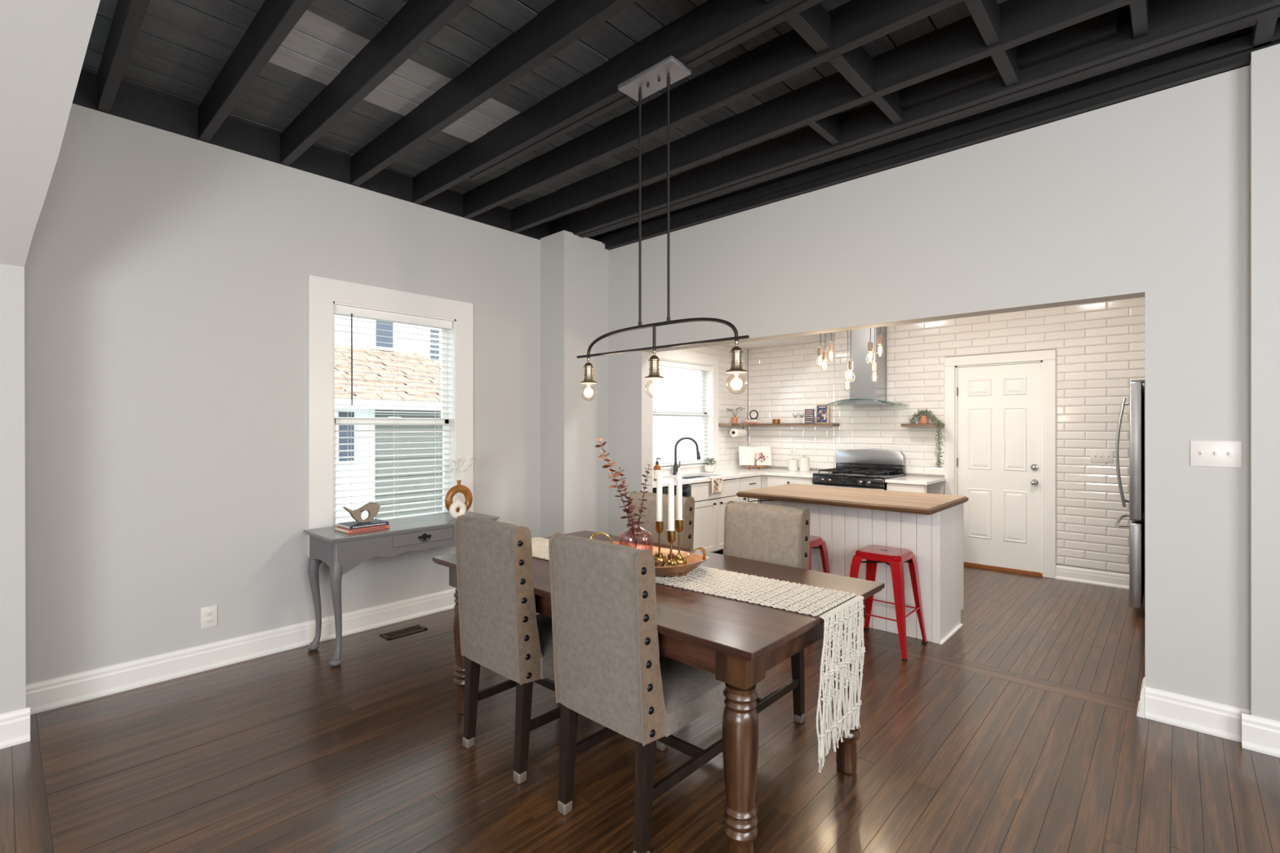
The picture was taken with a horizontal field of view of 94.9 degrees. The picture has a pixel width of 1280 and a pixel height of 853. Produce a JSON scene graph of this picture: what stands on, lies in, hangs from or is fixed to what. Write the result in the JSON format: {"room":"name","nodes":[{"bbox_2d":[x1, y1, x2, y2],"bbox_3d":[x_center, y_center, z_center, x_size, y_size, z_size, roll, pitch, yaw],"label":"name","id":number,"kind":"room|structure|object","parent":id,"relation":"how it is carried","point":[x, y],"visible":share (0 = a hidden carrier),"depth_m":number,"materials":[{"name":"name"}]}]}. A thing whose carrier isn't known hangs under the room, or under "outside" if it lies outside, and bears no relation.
{"room":"dining room","nodes":[
{"label":"dining room","id":0,"kind":"room"},
{"bbox_2d":[0,0,100,714],"bbox_3d":[-3.751,-0.124,1.179,1.316,3.088,3.872,0,0,42],"label":"wall","id":1,"kind":"structure","parent":0,"point":[44,43],"depth_m":2.47,"materials":[{"name":"grey paint"}]},
{"bbox_2d":[0,706,30,749],"bbox_3d":[-4.011,1.347,1.299,0.030,0.145,3.698,0,0,42],"label":"baseboard","id":2,"kind":"structure","parent":1,"relation":"attached to","point":[15,726],"depth_m":2.63,"materials":[{"name":"white wood"}]},
{"bbox_2d":[24,102,747,684],"bbox_3d":[-0.911,-0.122,5.329,0.178,3.085,7.030,0,0,42],"label":"wall","id":3,"kind":"structure","parent":0,"point":[166,273],"depth_m":3.43,"materials":[{"name":"grey paint"}]},
{"bbox_2d":[200,604,217,629],"bbox_3d":[-2.529,1.119,3.450,0.009,0.122,0.080,0,0,42],"label":"wall outlet","id":4,"kind":"object","parent":3,"relation":"attached to","point":[209,614],"visible":1,"depth_m":3.45,"materials":[{"name":"white plastic"}]},
{"bbox_2d":[26,588,455,715],"bbox_3d":[-1.982,1.347,4.032,0.030,0.145,3.270,0,0,42],"label":"baseboard","id":5,"kind":"structure","parent":3,"relation":"attached to","point":[60,691],"depth_m":3.44,"materials":[{"name":"white wood"}]},
{"bbox_2d":[307,275,473,556],"bbox_3d":[-1.807,-0.069,4.331,0.185,1.838,1.209,0,0,42],"label":"window","id":6,"kind":"structure","parent":3,"relation":"in","point":[323,293],"depth_m":4.09,"materials":[{"name":"white wood"}]},
{"bbox_2d":[334,304,452,525],"bbox_3d":[-1.787,-0.056,4.313,0.079,1.545,0.881,0,0,42],"label":"window blind","id":7,"kind":"object","parent":6,"relation":"attached to","point":[341,310],"visible":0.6,"depth_m":4.28,"materials":[{"name":"white plastic"}]},
{"bbox_2d":[652,350,718,475],"bbox_3d":[0.455,-0.142,6.787,0.185,1.435,1.341,0,0,42],"label":"window","id":8,"kind":"structure","parent":3,"relation":"in","point":[677,356],"depth_m":7.15,"materials":[{"name":"white wood"}]},
{"bbox_2d":[653,360,710,466],"bbox_3d":[0.472,-0.147,6.771,0.059,1.171,1.079,0,0,42],"label":"window blind","id":9,"kind":"object","parent":8,"relation":"attached to","point":[662,362],"visible":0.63,"depth_m":6.77,"materials":[{"name":"white plastic"}]},
{"bbox_2d":[540,230,608,537],"bbox_3d":[-0.590,-0.130,5.333,0.326,3.100,0.530,0,0,42],"label":"column","id":10,"kind":"structure","parent":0,"point":[574,268],"depth_m":5.17,"materials":[{"name":"grey paint"}]},
{"bbox_2d":[0,549,1279,852],"bbox_3d":[0.524,1.480,1.757,7.200,0.121,10.700,0,0,42],"label":"floor","id":11,"kind":"structure","parent":0,"point":[1021,731],"depth_m":2.48,"materials":[{"name":"brown wood"}]},
{"bbox_2d":[303,511,499,666],"bbox_3d":[-1.581,1.039,4.008,0.455,0.762,1.160,0,0,42],"label":"console desk","id":12,"kind":"object","parent":11,"relation":"on","point":[341,552],"visible":0.66,"depth_m":3.70,"materials":[{"name":"grey wood"}]},
{"bbox_2d":[333,524,389,533],"bbox_3d":[-1.779,0.646,3.765,0.200,0.021,0.262,0,0,39],"label":"book","id":13,"kind":"object","parent":12,"relation":"on","point":[384,526],"visible":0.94,"depth_m":3.69,"materials":[{"name":"brown paper"}]},
{"bbox_2d":[337,518,388,529],"bbox_3d":[-1.780,0.626,3.779,0.190,0.019,0.245,0,0,41],"label":"book","id":14,"kind":"object","parent":13,"relation":"on","point":[374,522],"visible":1,"depth_m":3.73,"materials":[{"name":"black paper"}]},
{"bbox_2d":[342,502,381,522],"bbox_3d":[-1.782,0.553,3.769,0.038,0.123,0.230,0,0,41],"label":"bird figurine","id":15,"kind":"object","parent":14,"relation":"on","point":[372,508],"visible":1,"depth_m":3.78,"materials":[{"name":"beige wood"}]},
{"bbox_2d":[448,499,466,519],"bbox_3d":[-1.299,0.591,4.193,0.043,0.139,0.130,0,0,42],"label":"ring vase","id":16,"kind":"object","parent":12,"relation":"on","point":[452,510],"visible":0.89,"depth_m":4.17,"materials":[{"name":"white ceramic"}]},
{"bbox_2d":[444,480,472,512],"bbox_3d":[-1.332,0.526,4.321,0.052,0.262,0.222,0,0,42],"label":"ring vase","id":17,"kind":"object","parent":12,"relation":"on","point":[460,488],"visible":0.69,"depth_m":4.31,"materials":[{"name":"orange ceramic"}]},
{"bbox_2d":[448,455,473,483],"bbox_3d":[-1.311,0.350,4.326,0.194,0.275,0.097,0,0,-44],"label":"flower spray","id":18,"kind":"object","parent":17,"relation":"in","point":[468,458],"visible":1,"depth_m":4.33,"materials":[{"name":"white plant"}]},
{"bbox_2d":[379,624,427,639],"bbox_3d":[-1.627,1.417,4.052,0.137,0.005,0.280,0,0,42],"label":"floor vent","id":19,"kind":"object","parent":11,"relation":"in","point":[415,628],"visible":1,"depth_m":4.04,"materials":[{"name":"brown metal"}]},
{"bbox_2d":[385,627,422,637],"bbox_3d":[-1.627,1.419,4.052,0.097,0.001,0.240,0,0,42],"label":"grille","id":20,"kind":"object","parent":19,"relation":"attached to","point":[406,631],"depth_m":4.04,"materials":[{"name":"black metal"}]},
{"bbox_2d":[454,515,560,784],"bbox_3d":[-0.441,0.906,2.679,0.470,1.028,0.642,0,0,42],"label":"dining chair","id":21,"kind":"object","parent":11,"relation":"on","point":[501,632],"visible":0.83,"depth_m":2.41,"materials":[{"name":"fabric"}]},
{"bbox_2d":[548,533,725,852],"bbox_3d":[0.043,0.906,2.236,0.470,1.028,0.642,0,0,42],"label":"dining chair","id":22,"kind":"object","parent":11,"relation":"on","point":[610,670],"visible":0.91,"depth_m":2.00,"materials":[{"name":"fabric"}]},
{"bbox_2d":[432,530,884,852],"bbox_3d":[-0.009,1.035,2.682,1.840,0.770,1.028,0,0,42],"label":"dining table","id":23,"kind":"object","parent":11,"relation":"on","point":[735,641],"visible":0.41,"depth_m":1.96,"materials":[{"name":"brown wood"}]},
{"bbox_2d":[531,537,865,773],"bbox_3d":[0.011,0.896,2.695,1.904,0.516,0.395,0,0,40],"label":"table runner","id":24,"kind":"object","parent":23,"relation":"on","point":[806,599],"visible":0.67,"depth_m":2.15,"materials":[{"name":"fabric"}]},
{"bbox_2d":[589,531,709,577],"bbox_3d":[0.021,0.577,2.673,0.620,0.128,0.370,0,0,39],"label":"tray","id":25,"kind":"object","parent":24,"relation":"on","point":[693,560],"visible":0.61,"depth_m":2.61,"materials":[{"name":"brown wood"}]},
{"bbox_2d":[620,519,652,552],"bbox_3d":[-0.019,0.533,2.770,0.162,0.188,0.161,0,0,42],"label":"glass vase","id":26,"kind":"object","parent":25,"relation":"on","point":[639,526],"visible":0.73,"depth_m":2.76,"materials":[{"name":"clear glass"}]},
{"bbox_2d":[595,438,635,547],"bbox_3d":[-0.114,0.312,2.772,0.195,0.516,0.071,0,0,-2],"label":"stem","id":27,"kind":"object","parent":26,"relation":"in","point":[602,456],"visible":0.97,"depth_m":2.77,"materials":[{"name":"brown plant"}]},
{"bbox_2d":[615,466,636,547],"bbox_3d":[-0.062,0.380,2.753,0.112,0.381,0.063,0,0,-13],"label":"stem","id":28,"kind":"object","parent":26,"relation":"in","point":[631,508],"visible":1,"depth_m":2.75,"materials":[{"name":"brown plant"}]},
{"bbox_2d":[632,463,652,546],"bbox_3d":[0.012,0.373,2.767,0.092,0.395,0.056,0,0,3],"label":"stem","id":29,"kind":"object","parent":26,"relation":"in","point":[646,471],"visible":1,"depth_m":2.77,"materials":[{"name":"brown plant"}]},
{"bbox_2d":[653,520,666,561],"bbox_3d":[0.087,0.526,2.645,0.068,0.202,0.068,0,0,42],"label":"candlestick","id":30,"kind":"object","parent":25,"relation":"in","point":[659,556],"visible":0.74,"depth_m":2.63,"materials":[{"name":"gold metal"}]},
{"bbox_2d":[656,472,662,521],"bbox_3d":[0.087,0.315,2.645,0.027,0.239,0.027,0,0,42],"label":"taper candle","id":31,"kind":"object","parent":30,"relation":"on","point":[659,478],"visible":0.98,"depth_m":2.63,"materials":[{"name":"white wax"}]},
{"bbox_2d":[655,520,663,533],"bbox_3d":[0.087,0.453,2.645,0.037,0.055,0.037,0,0,42],"label":"cup","id":32,"kind":"object","parent":30,"relation":"on","point":[659,525],"depth_m":2.63,"materials":[{"name":"gold metal"}]},
{"bbox_2d":[663,529,678,575],"bbox_3d":[0.132,0.534,2.496,0.068,0.186,0.068,0,0,42],"label":"candlestick","id":33,"kind":"object","parent":25,"relation":"in","point":[670,535],"visible":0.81,"depth_m":2.48,"materials":[{"name":"gold metal"}]},
{"bbox_2d":[667,481,674,531],"bbox_3d":[0.132,0.336,2.496,0.027,0.229,0.027,0,0,42],"label":"taper candle","id":34,"kind":"object","parent":33,"relation":"on","point":[671,486],"visible":0.98,"depth_m":2.48,"materials":[{"name":"white wax"}]},
{"bbox_2d":[666,529,675,543],"bbox_3d":[0.132,0.469,2.496,0.037,0.055,0.037,0,0,42],"label":"cup","id":35,"kind":"object","parent":33,"relation":"on","point":[670,535],"depth_m":2.48,"materials":[{"name":"gold metal"}]},
{"bbox_2d":[672,519,686,564],"bbox_3d":[0.174,0.520,2.607,0.068,0.214,0.068,0,0,42],"label":"candlestick","id":36,"kind":"object","parent":25,"relation":"in","point":[679,559],"visible":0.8,"depth_m":2.59,"materials":[{"name":"gold metal"}]},
{"bbox_2d":[675,471,682,519],"bbox_3d":[0.174,0.303,2.607,0.027,0.238,0.027,0,0,42],"label":"taper candle","id":37,"kind":"object","parent":36,"relation":"on","point":[679,477],"visible":0.98,"depth_m":2.60,"materials":[{"name":"white wax"}]},
{"bbox_2d":[675,519,683,532],"bbox_3d":[0.174,0.441,2.607,0.037,0.055,0.037,0,0,42],"label":"cup","id":38,"kind":"object","parent":36,"relation":"on","point":[678,523],"depth_m":2.59,"materials":[{"name":"gold metal"}]},
{"bbox_2d":[626,490,694,549],"bbox_3d":[-0.068,0.906,3.235,0.470,1.028,0.642,0,0,42],"label":"dining chair","id":39,"kind":"object","parent":11,"relation":"on","point":[686,535],"visible":0.26,"depth_m":3.38,"materials":[{"name":"fabric"}]},
{"bbox_2d":[652,484,691,497],"bbox_3d":[0.094,0.987,5.826,0.630,0.826,0.590,0,0,42],"label":"dishwasher","id":40,"kind":"object","parent":11,"relation":"on","point":[686,488],"visible":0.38,"depth_m":5.75,"materials":[{"name":"black metal"}]},
{"bbox_2d":[688,478,739,552],"bbox_3d":[0.598,0.942,6.376,0.639,0.756,0.892,0,0,42],"label":"base cabinet","id":41,"kind":"object","parent":11,"relation":"on","point":[709,509],"visible":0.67,"depth_m":6.12,"materials":[{"name":"white wood"}]},
{"bbox_2d":[738,475,762,503],"bbox_3d":[1.074,0.942,6.896,0.639,0.756,0.516,0,0,42],"label":"base cabinet","id":42,"kind":"object","parent":11,"relation":"on","point":[746,483],"visible":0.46,"depth_m":6.67,"materials":[{"name":"white wood"}]},
{"bbox_2d":[723,500,810,724],"bbox_3d":[0.448,0.906,2.763,0.470,1.028,0.642,0,0,42],"label":"dining chair","id":43,"kind":"object","parent":11,"relation":"on","point":[779,535],"visible":0.41,"depth_m":2.86,"materials":[{"name":"fabric"}]},
{"bbox_2d":[762,475,813,488],"bbox_3d":[1.652,0.942,7.090,1.230,0.756,0.655,0,0,42],"label":"base cabinet","id":44,"kind":"object","parent":11,"relation":"on","point":[768,481],"visible":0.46,"depth_m":6.72,"materials":[{"name":"white wood"}]},
{"bbox_2d":[652,463,825,488],"bbox_3d":[0.956,0.521,6.333,1.235,0.085,2.712,0,0,42],"label":"countertop","id":45,"kind":"structure","parent":44,"relation":"on","point":[735,470],"depth_m":6.69,"materials":[{"name":"white stone"}]},
{"bbox_2d":[653,457,660,480],"bbox_3d":[0.169,0.422,5.812,0.073,0.224,0.075,0,0,0],"label":"soap bottle","id":46,"kind":"object","parent":45,"relation":"on","point":[656,470],"visible":0.84,"depth_m":5.79,"materials":[{"name":"orange"}]},
{"bbox_2d":[672,436,701,475],"bbox_3d":[0.519,0.325,6.529,0.321,0.417,0.064,0,0,-13],"label":"faucet","id":47,"kind":"object","parent":45,"relation":"on","point":[698,455],"visible":0.95,"depth_m":6.50,"materials":[{"name":"grey metal"}]},
{"bbox_2d":[675,475,725,484],"bbox_3d":[0.570,0.649,6.353,0.386,0.170,0.706,0,0,42],"label":"sink","id":48,"kind":"object","parent":45,"relation":"in","point":[692,477],"visible":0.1,"depth_m":6.62,"materials":[{"name":"silver metal"}]},
{"bbox_2d":[702,457,716,472],"bbox_3d":[0.818,0.447,6.871,0.198,0.175,0.190,0,0,42],"label":"potted herb","id":49,"kind":"object","parent":45,"relation":"on","point":[708,468],"visible":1,"depth_m":6.83,"materials":[{"name":"white ceramic"}]},
{"bbox_2d":[708,476,723,494],"bbox_3d":[0.785,0.613,6.135,0.073,0.167,0.230,0,0,42],"label":"kitchen towel","id":50,"kind":"object","parent":45,"relation":"hanging from","point":[717,482],"visible":1,"depth_m":6.12,"materials":[{"name":"beige fabric"}]},
{"bbox_2d":[738,446,771,469],"bbox_3d":[1.447,0.392,7.379,0.400,0.284,0.170,0,0,2],"label":"book","id":51,"kind":"object","parent":45,"relation":"on","point":[748,455],"visible":1,"depth_m":7.38,"materials":[{"name":"white paper"}]},
{"bbox_2d":[787,457,798,471],"bbox_3d":[1.853,0.457,7.117,0.119,0.153,0.119,0,0,42],"label":"canister","id":52,"kind":"object","parent":45,"relation":"on","point":[793,464],"visible":1,"depth_m":7.07,"materials":[{"name":"white ceramic"}]},
{"bbox_2d":[799,455,809,471],"bbox_3d":[1.963,0.440,7.016,0.119,0.188,0.119,0,0,42],"label":"canister","id":53,"kind":"object","parent":45,"relation":"on","point":[804,461],"visible":1,"depth_m":6.97,"materials":[{"name":"white ceramic"}]},
{"bbox_2d":[808,535,830,573],"bbox_3d":[1.146,1.114,4.279,0.408,0.613,0.408,0,0,42],"label":"bar stool","id":54,"kind":"object","parent":11,"relation":"on","point":[815,541],"visible":0.09,"depth_m":4.26,"materials":[{"name":"red metal"}]},
{"bbox_2d":[736,483,968,644],"bbox_3d":[1.567,0.963,4.419,1.413,0.915,0.885,0,0,42],"label":"kitchen island","id":55,"kind":"object","parent":11,"relation":"on","point":[849,520],"visible":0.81,"depth_m":4.08,"materials":[{"name":"white paint"}]},
{"bbox_2d":[812,448,906,490],"bbox_3d":[2.375,0.819,6.393,0.772,1.143,0.699,0,0,42],"label":"gas range","id":56,"kind":"object","parent":11,"relation":"on","point":[859,473],"visible":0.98,"depth_m":6.39,"materials":[{"name":"black metal"}]},
{"bbox_2d":[813,475,902,490],"bbox_3d":[2.375,0.963,6.393,0.768,0.855,0.699,0,0,42],"label":"oven","id":57,"kind":"object","parent":56,"relation":"in","point":[874,482],"depth_m":6.12,"materials":[{"name":"black metal"}]},
{"bbox_2d":[813,470,906,479],"bbox_3d":[2.389,0.522,6.409,0.772,0.025,0.640,0,0,42],"label":"cooktop","id":58,"kind":"object","parent":56,"relation":"in","point":[835,474],"depth_m":6.24,"materials":[{"name":"black metal"}]},
{"bbox_2d":[849,544,927,661],"bbox_3d":[1.594,1.114,3.836,0.408,0.613,0.408,0,0,42],"label":"bar stool","id":59,"kind":"object","parent":11,"relation":"on","point":[873,554],"visible":0.78,"depth_m":3.79,"materials":[{"name":"red metal"}]},
{"bbox_2d":[886,480,944,494],"bbox_3d":[2.831,0.942,6.034,0.375,0.756,0.620,0,0,42],"label":"base cabinet","id":60,"kind":"object","parent":11,"relation":"on","point":[938,487],"visible":0.09,"depth_m":5.88,"materials":[{"name":"white wood"}]},
{"bbox_2d":[884,475,946,484],"bbox_3d":[2.829,0.549,6.021,0.396,0.030,0.642,0,0,42],"label":"countertop","id":61,"kind":"structure","parent":60,"relation":"on","point":[917,480],"depth_m":5.91,"materials":[{"name":"white stone"}]},
{"bbox_2d":[1114,379,1145,617],"bbox_3d":[4.226,0.537,4.475,0.931,1.765,0.910,0,0,42],"label":"refrigerator","id":62,"kind":"object","parent":11,"relation":"on","point":[1136,403],"visible":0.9,"depth_m":4.37,"materials":[{"name":"grey metal"}]},
{"bbox_2d":[1144,382,1145,614],"bbox_3d":[4.298,0.532,4.416,0.745,1.715,0.900,0,0,42],"label":"fridge","id":63,"kind":"object","parent":62,"relation":"in","point":[1144,383],"depth_m":4.33,"materials":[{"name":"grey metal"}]},
{"bbox_2d":[72,0,1279,249],"bbox_3d":[0.742,-1.804,2.032,7.150,0.353,4.000,0,0,42],"label":"ceiling","id":64,"kind":"structure","parent":0,"point":[513,116],"depth_m":3.02,"materials":[{"name":"black wood"}]},
{"bbox_2d":[576,55,749,399],"bbox_3d":[0.070,-0.903,2.806,1.063,1.534,0.144,0,0,42],"label":"pendant light","id":65,"kind":"object","parent":64,"relation":"hanging from","point":[669,70],"visible":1,"depth_m":2.76,"materials":[{"name":"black metal"}]},
{"bbox_2d":[579,358,597,383],"bbox_3d":[-0.272,-0.295,3.110,0.094,0.134,0.094,0,0,42],"label":"socket","id":66,"kind":"object","parent":65,"relation":"attached to","point":[588,367],"depth_m":3.09,"materials":[{"name":"brown"}]},
{"bbox_2d":[644,351,663,379],"bbox_3d":[0.068,-0.295,2.799,0.094,0.134,0.094,0,0,42],"label":"socket","id":67,"kind":"object","parent":65,"relation":"attached to","point":[654,361],"depth_m":2.78,"materials":[{"name":"brown"}]},
{"bbox_2d":[725,341,747,373],"bbox_3d":[0.408,-0.295,2.487,0.094,0.134,0.094,0,0,42],"label":"socket","id":68,"kind":"object","parent":65,"relation":"attached to","point":[736,362],"depth_m":2.47,"materials":[{"name":"brown"}]},
{"bbox_2d":[704,464,715,472],"bbox_3d":[0.816,0.489,6.873,0.124,0.090,0.124,0,0,42],"label":"pot","id":69,"kind":"object","parent":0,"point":[708,468],"depth_m":6.82,"materials":[{"name":"white ceramic"}]},
{"bbox_2d":[723,332,835,349],"bbox_3d":[0.952,-1.310,6.433,1.295,0.581,2.885,0,0,42],"label":"ceiling","id":70,"kind":"structure","parent":0,"point":[824,336],"depth_m":7.05,"materials":[{"name":"white paint"}]},
{"bbox_2d":[608,65,1249,710],"bbox_3d":[1.966,-0.102,3.450,6.960,3.045,0.145,0,0,42],"label":"wall","id":71,"kind":"structure","parent":0,"point":[1148,196],"depth_m":3.04,"materials":[{"name":"grey paint"}]},
{"bbox_2d":[608,64,1249,250],"bbox_3d":[1.310,-1.753,4.051,5.040,0.254,0.145,0,0,42],"label":"trim","id":72,"kind":"structure","parent":71,"relation":"attached to","point":[1247,64],"depth_m":3.35,"materials":[{"name":"black wood"}]},
{"bbox_2d":[1137,676,1145,718],"bbox_3d":[2.505,1.347,2.936,0.030,0.145,0.176,0,0,42],"label":"baseboard","id":73,"kind":"object","parent":71,"relation":"attached to","point":[1141,704],"visible":0.91,"depth_m":2.87,"materials":[{"name":"white wood"}]},
{"bbox_2d":[1145,686,1250,742],"bbox_3d":[2.601,1.347,2.751,0.359,0.145,0.030,0,0,42],"label":"baseboard","id":74,"kind":"structure","parent":71,"relation":"attached to","point":[1206,717],"depth_m":2.75,"materials":[{"name":"white wood"}]},
{"bbox_2d":[1190,440,1241,467],"bbox_3d":[2.654,0.126,2.710,0.170,0.120,0.018,0,0,42],"label":"switch plate","id":75,"kind":"object","parent":71,"relation":"attached to","point":[1202,453],"visible":1,"depth_m":2.71,"materials":[{"name":"white plastic"}]},
{"bbox_2d":[747,297,1145,574],"bbox_3d":[3.272,-0.080,6.157,4.890,3.000,0.158,0,0,42],"label":"wall","id":76,"kind":"structure","parent":0,"point":[1100,347],"depth_m":5.79,"materials":[{"name":"white tile"}]},
{"bbox_2d":[718,423,839,426],"bbox_3d":[1.653,-0.019,7.070,1.251,0.036,0.680,0,0,42],"label":"wall shelf","id":77,"kind":"object","parent":76,"relation":"attached to","point":[719,424],"visible":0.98,"depth_m":7.15,"materials":[{"name":"brown wood"}]},
{"bbox_2d":[727,407,743,423],"bbox_3d":[1.190,-0.136,7.339,0.249,0.197,0.246,0,0,42],"label":"plant","id":78,"kind":"object","parent":77,"relation":"on","point":[734,419],"visible":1,"depth_m":7.32,"materials":[{"name":"green plant"}]},
{"bbox_2d":[729,426,746,436],"bbox_3d":[1.231,0.064,7.342,0.104,0.126,0.332,0,0,32],"label":"paper towel holder","id":79,"kind":"object","parent":77,"relation":"attached to","point":[734,432],"visible":1,"depth_m":7.24,"materials":[{"name":"white paper"}]},
{"bbox_2d":[743,422,762,423],"bbox_3d":[1.458,-0.046,7.560,0.200,0.018,0.130,0,0,42],"label":"book","id":80,"kind":"object","parent":77,"relation":"on","point":[744,422],"visible":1,"depth_m":7.50,"materials":[{"name":"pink paper"}]},
{"bbox_2d":[744,419,761,422],"bbox_3d":[1.458,-0.071,7.560,0.175,0.030,0.130,0,0,42],"label":"book","id":81,"kind":"object","parent":80,"relation":"on","point":[745,420],"visible":0.92,"depth_m":7.51,"materials":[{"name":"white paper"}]},
{"bbox_2d":[749,409,758,419],"bbox_3d":[1.463,-0.148,7.550,0.119,0.127,0.021,0,0,34],"label":"desk clock","id":82,"kind":"object","parent":81,"relation":"on","point":[753,414],"visible":1,"depth_m":7.55,"materials":[{"name":"metal"}]},
{"bbox_2d":[804,408,814,423],"bbox_3d":[2.020,-0.122,7.003,0.116,0.170,0.013,0,0,42],"label":"framed sign","id":83,"kind":"object","parent":77,"relation":"on","point":[809,413],"visible":1,"depth_m":7.00,"materials":[{"name":"black wood"}]},
{"bbox_2d":[816,404,829,423],"bbox_3d":[2.167,-0.150,6.964,0.018,0.225,0.160,0,0,-43],"label":"framed print","id":84,"kind":"object","parent":77,"relation":"on","point":[822,411],"visible":0.98,"depth_m":6.96,"materials":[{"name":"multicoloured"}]},
{"bbox_2d":[825,326,907,406],"bbox_3d":[2.460,-0.864,6.448,0.774,1.268,0.502,0,0,42],"label":"range hood","id":85,"kind":"object","parent":76,"relation":"attached to","point":[864,391],"visible":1,"depth_m":6.41,"materials":[{"name":"silver metal"}]},
{"bbox_2d":[837,400,894,405],"bbox_3d":[2.493,-0.260,6.476,0.487,0.050,0.400,0,0,42],"label":"hood","id":86,"kind":"object","parent":85,"relation":"attached to","point":[846,402],"depth_m":6.34,"materials":[{"name":"silver metal"}]},
{"bbox_2d":[901,423,944,426],"bbox_3d":[2.972,-0.011,6.187,0.372,0.035,0.200,0,0,42],"label":"wall shelf","id":87,"kind":"object","parent":76,"relation":"attached to","point":[902,424],"visible":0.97,"depth_m":6.11,"materials":[{"name":"brown wood"}]},
{"bbox_2d":[908,408,945,469],"bbox_3d":[2.995,0.123,6.094,0.174,0.626,0.367,0,0,-41],"label":"trailing plant","id":88,"kind":"object","parent":87,"relation":"on","point":[923,417],"visible":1,"depth_m":6.03,"materials":[{"name":"green plant"}]},
{"bbox_2d":[944,349,1056,578],"bbox_3d":[3.533,0.351,5.811,0.954,2.138,0.136,0,0,42],"label":"door","id":89,"kind":"structure","parent":76,"relation":"in","point":[1000,417],"depth_m":5.78,"materials":[{"name":"white wood"}]},
{"bbox_2d":[1055,564,1128,589],"bbox_3d":[4.426,1.357,4.983,1.482,0.125,0.032,0,0,42],"label":"baseboard","id":90,"kind":"structure","parent":76,"relation":"attached to","point":[1119,580],"depth_m":5.29,"materials":[{"name":"white wood"}]},
{"bbox_2d":[1089,449,1113,462],"bbox_3d":[4.127,0.265,5.256,0.165,0.116,0.018,0,0,42],"label":"switch plate","id":91,"kind":"object","parent":76,"relation":"attached to","point":[1095,455],"visible":1,"depth_m":5.26,"materials":[{"name":"white plastic"}]},
{"bbox_2d":[1241,712,1279,757],"bbox_3d":[3.551,1.347,1.799,2.392,0.145,0.030,0,0,42],"label":"baseboard","id":92,"kind":"structure","parent":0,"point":[1260,735],"depth_m":2.56,"materials":[{"name":"white wood"}]},
{"bbox_2d":[1249,43,1279,721],"bbox_3d":[3.593,-0.117,1.822,2.362,3.075,0.060,0,0,42],"label":"wall","id":93,"kind":"structure","parent":0,"point":[1264,65],"depth_m":2.57,"materials":[{"name":"grey paint"}]},
{"bbox_3d":[2.811,-1.550,4.731,3.745,0.100,2.885,0,0,42],"label":"ceiling","id":94,"kind":"structure","parent":0,"visible":0},
{"bbox_2d":[817,326,884,390],"bbox_3d":[1.647,-0.892,4.606,0.512,1.216,0.360,0,0,42],"label":"pendant","id":95,"kind":"object","parent":94,"relation":"hanging from","point":[848,375],"visible":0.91,"depth_m":4.60,"materials":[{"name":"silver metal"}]},
{"bbox_2d":[871,360,877,371],"bbox_3d":[1.839,-0.475,4.608,0.038,0.082,0.037,0,0,42],"label":"socket","id":96,"kind":"object","parent":95,"relation":"attached to","point":[874,365],"depth_m":4.59,"materials":[{"name":"gold metal"}]},
{"label":"outside","id":97,"kind":"structure","parent":0,"visible":0},
{"bbox_3d":[-11.344,2.470,20.558,35.500,0.100,65.000,0,0,42],"label":"ground","id":98,"kind":"structure","parent":97,"visible":0},
{"bbox_2d":[334,315,701,523],"bbox_3d":[3.787,-1.897,18.091,2.550,8.635,28.200,0,0,42],"label":"neighbor house","id":99,"kind":"structure","parent":98,"relation":"on","point":[337,321],"depth_m":8.97,"materials":[{"name":"white"}]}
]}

